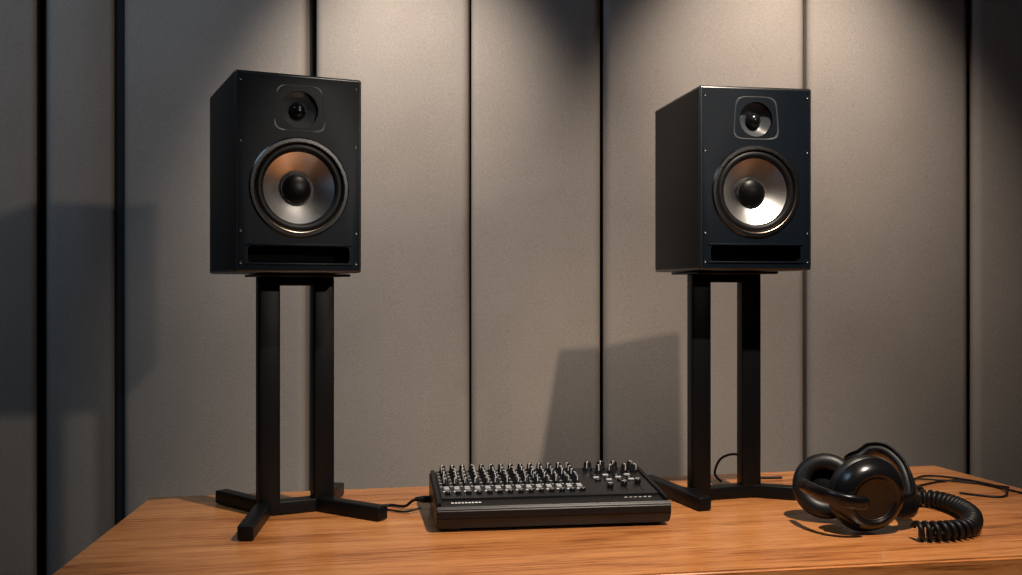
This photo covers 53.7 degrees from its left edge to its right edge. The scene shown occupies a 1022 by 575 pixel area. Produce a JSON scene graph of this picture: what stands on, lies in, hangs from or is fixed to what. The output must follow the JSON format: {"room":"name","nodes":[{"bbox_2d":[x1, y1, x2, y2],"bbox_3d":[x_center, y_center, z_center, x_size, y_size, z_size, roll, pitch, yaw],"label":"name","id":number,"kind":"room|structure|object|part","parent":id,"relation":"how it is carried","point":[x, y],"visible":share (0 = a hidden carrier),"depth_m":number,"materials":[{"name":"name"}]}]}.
{"room":"studio","nodes":[
{"label":"studio","id":0,"kind":"room"},
{"bbox_2d":[37,0,45,574],"bbox_3d":[-1.591,-0.312,2.723,1.250,3.000,0.100,0,0,-30],"label":"panel gap","id":1,"kind":"structure","parent":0,"point":[41,4],"depth_m":2.83,"materials":[{"name":"black"}]},
{"bbox_2d":[0,0,36,574],"bbox_3d":[-1.419,-0.312,2.710,0.266,2.960,0.085,0,0,-30],"label":"acoustic panel","id":2,"kind":"object","parent":1,"relation":"attached to","point":[18,18],"visible":1,"depth_m":2.72,"materials":[{"name":"fabric"}]},
{"bbox_2d":[46,0,114,574],"bbox_3d":[-1.205,-0.312,2.833,0.174,2.960,0.085,0,0,-30],"label":"acoustic panel","id":3,"kind":"object","parent":1,"relation":"attached to","point":[80,34],"visible":1,"depth_m":2.79,"materials":[{"name":"fabric"}]},
{"bbox_2d":[115,0,124,524],"bbox_3d":[-1.110,-0.312,2.895,0.030,2.960,0.050,0,0,0],"label":"wall panel","id":4,"kind":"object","parent":1,"relation":"attached to","point":[119,4],"depth_m":2.87,"materials":[{"name":"black fabric"}]},
{"bbox_2d":[310,0,601,464],"bbox_3d":[0.600,-0.312,2.980,3.600,3.000,0.100,0,0,0],"label":"wall","id":5,"kind":"structure","parent":0,"point":[313,3],"depth_m":2.93,"materials":[{"name":"black"}]},
{"bbox_2d":[125,0,309,516],"bbox_3d":[-0.840,-0.312,2.882,0.515,2.960,0.085,0,0,0],"label":"acoustic panel","id":6,"kind":"object","parent":5,"relation":"attached to","point":[190,330],"visible":0.48,"depth_m":2.84,"materials":[{"name":"fabric"}]},
{"bbox_2d":[317,0,469,489],"bbox_3d":[-0.336,-0.312,2.882,0.435,2.960,0.085,0,0,0],"label":"acoustic panel","id":7,"kind":"object","parent":5,"relation":"attached to","point":[402,322],"visible":0.63,"depth_m":2.84,"materials":[{"name":"fabric"}]},
{"bbox_2d":[471,0,599,470],"bbox_3d":[0.070,-0.312,2.882,0.365,2.960,0.085,0,0,0],"label":"acoustic panel","id":8,"kind":"object","parent":5,"relation":"attached to","point":[535,64],"visible":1,"depth_m":2.84,"materials":[{"name":"fabric"}]},
{"bbox_2d":[602,0,802,476],"bbox_3d":[0.546,-0.312,2.882,0.567,2.960,0.085,0,0,0],"label":"acoustic panel","id":9,"kind":"object","parent":5,"relation":"attached to","point":[655,52],"visible":0.37,"depth_m":2.85,"materials":[{"name":"fabric"}]},
{"bbox_2d":[803,0,966,473],"bbox_3d":[1.067,-0.312,2.882,0.456,2.960,0.085,0,0,0],"label":"acoustic panel","id":10,"kind":"object","parent":5,"relation":"attached to","point":[885,285],"visible":0.85,"depth_m":2.84,"materials":[{"name":"fabric"}]},
{"bbox_2d":[967,0,1021,488],"bbox_3d":[1.570,-0.312,2.882,0.522,2.960,0.085,0,0,0],"label":"acoustic panel","id":11,"kind":"object","parent":5,"relation":"attached to","point":[994,27],"visible":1,"depth_m":2.85,"materials":[{"name":"fabric"}]},
{"bbox_3d":[0.000,1.238,0.700,5.200,0.100,5.400,0,0,0],"label":"floor","id":12,"kind":"structure","parent":0,"visible":0},
{"bbox_2d":[53,466,1021,574],"bbox_3d":[0.204,0.813,1.944,1.949,0.750,0.795,0,0,-10],"label":"wooden desk","id":13,"kind":"object","parent":12,"relation":"on","point":[177,535],"visible":0.82,"depth_m":1.71,"materials":[{"name":"brown wood"}]},
{"bbox_2d":[215,274,386,540],"bbox_3d":[-0.404,0.205,1.948,0.284,0.462,0.350,0,0,-23],"label":"speaker stand","id":14,"kind":"object","parent":13,"relation":"on","point":[325,494],"visible":1,"depth_m":1.94,"materials":[{"name":"black metal"}]},
{"bbox_3d":[-0.468,0.204,1.945,0.041,0.452,0.034,0,0,-25],"label":"post","id":15,"kind":"part","parent":14,"relation":"part of","materials":[{"name":"black metal"}]},
{"bbox_2d":[210,69,360,273],"bbox_3d":[-0.445,-0.207,1.969,0.233,0.361,0.294,0,0,-25],"label":"monitor speaker","id":16,"kind":"object","parent":14,"relation":"on","point":[285,149],"visible":0.99,"depth_m":1.85},
{"bbox_3d":[-0.420,-0.023,1.980,0.170,0.005,0.170,0,0,-25],"label":"plate","id":17,"kind":"part","parent":14,"relation":"part of","materials":[{"name":"black metal"}]},
{"bbox_3d":[-0.373,0.204,1.995,0.041,0.452,0.034,0,0,-25],"label":"post","id":18,"kind":"part","parent":14,"relation":"part of","materials":[{"name":"black metal"}]},
{"bbox_2d":[382,496,430,512],"bbox_3d":[-0.246,0.423,2.000,0.201,0.028,0.095,0,0,0],"label":"cable","id":19,"kind":"object","parent":13,"relation":"on","point":[424,499],"depth_m":1.98,"materials":[{"name":"black rubber"}]},
{"bbox_2d":[429,460,670,530],"bbox_3d":[0.065,0.395,1.940,0.430,0.086,0.240,0,0,-8],"label":"mixer","id":20,"kind":"object","parent":13,"relation":"on","point":[482,498],"visible":1,"depth_m":1.87,"materials":[{"name":"black plastic"}]},
{"bbox_2d":[648,271,795,510],"bbox_3d":[0.447,0.202,2.132,0.256,0.469,0.254,0,0,-19],"label":"speaker stand","id":21,"kind":"object","parent":13,"relation":"on","point":[699,492],"visible":0.88,"depth_m":2.09,"materials":[{"name":"black metal"}]},
{"bbox_3d":[0.388,0.201,2.085,0.041,0.458,0.034,0,0,-9],"label":"post","id":22,"kind":"part","parent":21,"relation":"part of","materials":[{"name":"black metal"}]},
{"bbox_3d":[0.444,-0.030,2.112,0.170,0.005,0.170,0,0,-9],"label":"plate","id":23,"kind":"part","parent":21,"relation":"part of","materials":[{"name":"black metal"}]},
{"bbox_2d":[655,85,810,271],"bbox_3d":[0.459,-0.214,2.128,0.233,0.361,0.294,0,0,-9],"label":"monitor speaker","id":24,"kind":"object","parent":21,"relation":"on","point":[733,164],"visible":1,"depth_m":2.00},
{"bbox_3d":[0.499,0.201,2.120,0.041,0.458,0.034,0,0,-9],"label":"post","id":25,"kind":"part","parent":21,"relation":"part of","materials":[{"name":"black metal"}]},
{"bbox_2d":[714,453,781,481],"bbox_3d":[0.536,0.407,2.301,0.166,0.060,0.039,0,0,-18],"label":"power cable","id":26,"kind":"object","parent":13,"relation":"on","point":[729,454],"visible":0.59,"depth_m":2.30,"materials":[{"name":"black rubber"}]},
{"bbox_2d":[792,442,918,531],"bbox_3d":[0.644,0.366,1.857,0.228,0.142,0.232,0,0,0],"label":"headphones","id":27,"kind":"object","parent":13,"relation":"on","point":[865,492],"visible":1,"depth_m":1.79,"materials":[{"name":"plastic"},{"name":"leather"}]},
{"bbox_2d":[845,445,911,516],"bbox_3d":[0.707,0.358,1.900,0.089,0.113,0.160,0,0,-22],"label":"ear cup","id":28,"kind":"object","parent":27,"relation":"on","point":[886,452],"depth_m":1.89,"materials":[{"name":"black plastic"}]},
{"bbox_2d":[911,489,983,540],"bbox_3d":[0.798,0.420,1.872,0.139,0.036,0.330,0,0,15],"label":"coiled cable","id":29,"kind":"object","parent":13,"relation":"on","point":[970,523],"visible":0.89,"depth_m":1.76,"materials":[{"name":"black rubber"}]},
{"bbox_2d":[914,475,1021,497],"bbox_3d":[0.940,0.425,2.179,0.304,0.027,0.319,0,0,0],"label":"cables","id":30,"kind":"object","parent":13,"relation":"on","point":[954,479],"visible":0.63,"depth_m":2.24,"materials":[{"name":"black rubber"}]}
]}

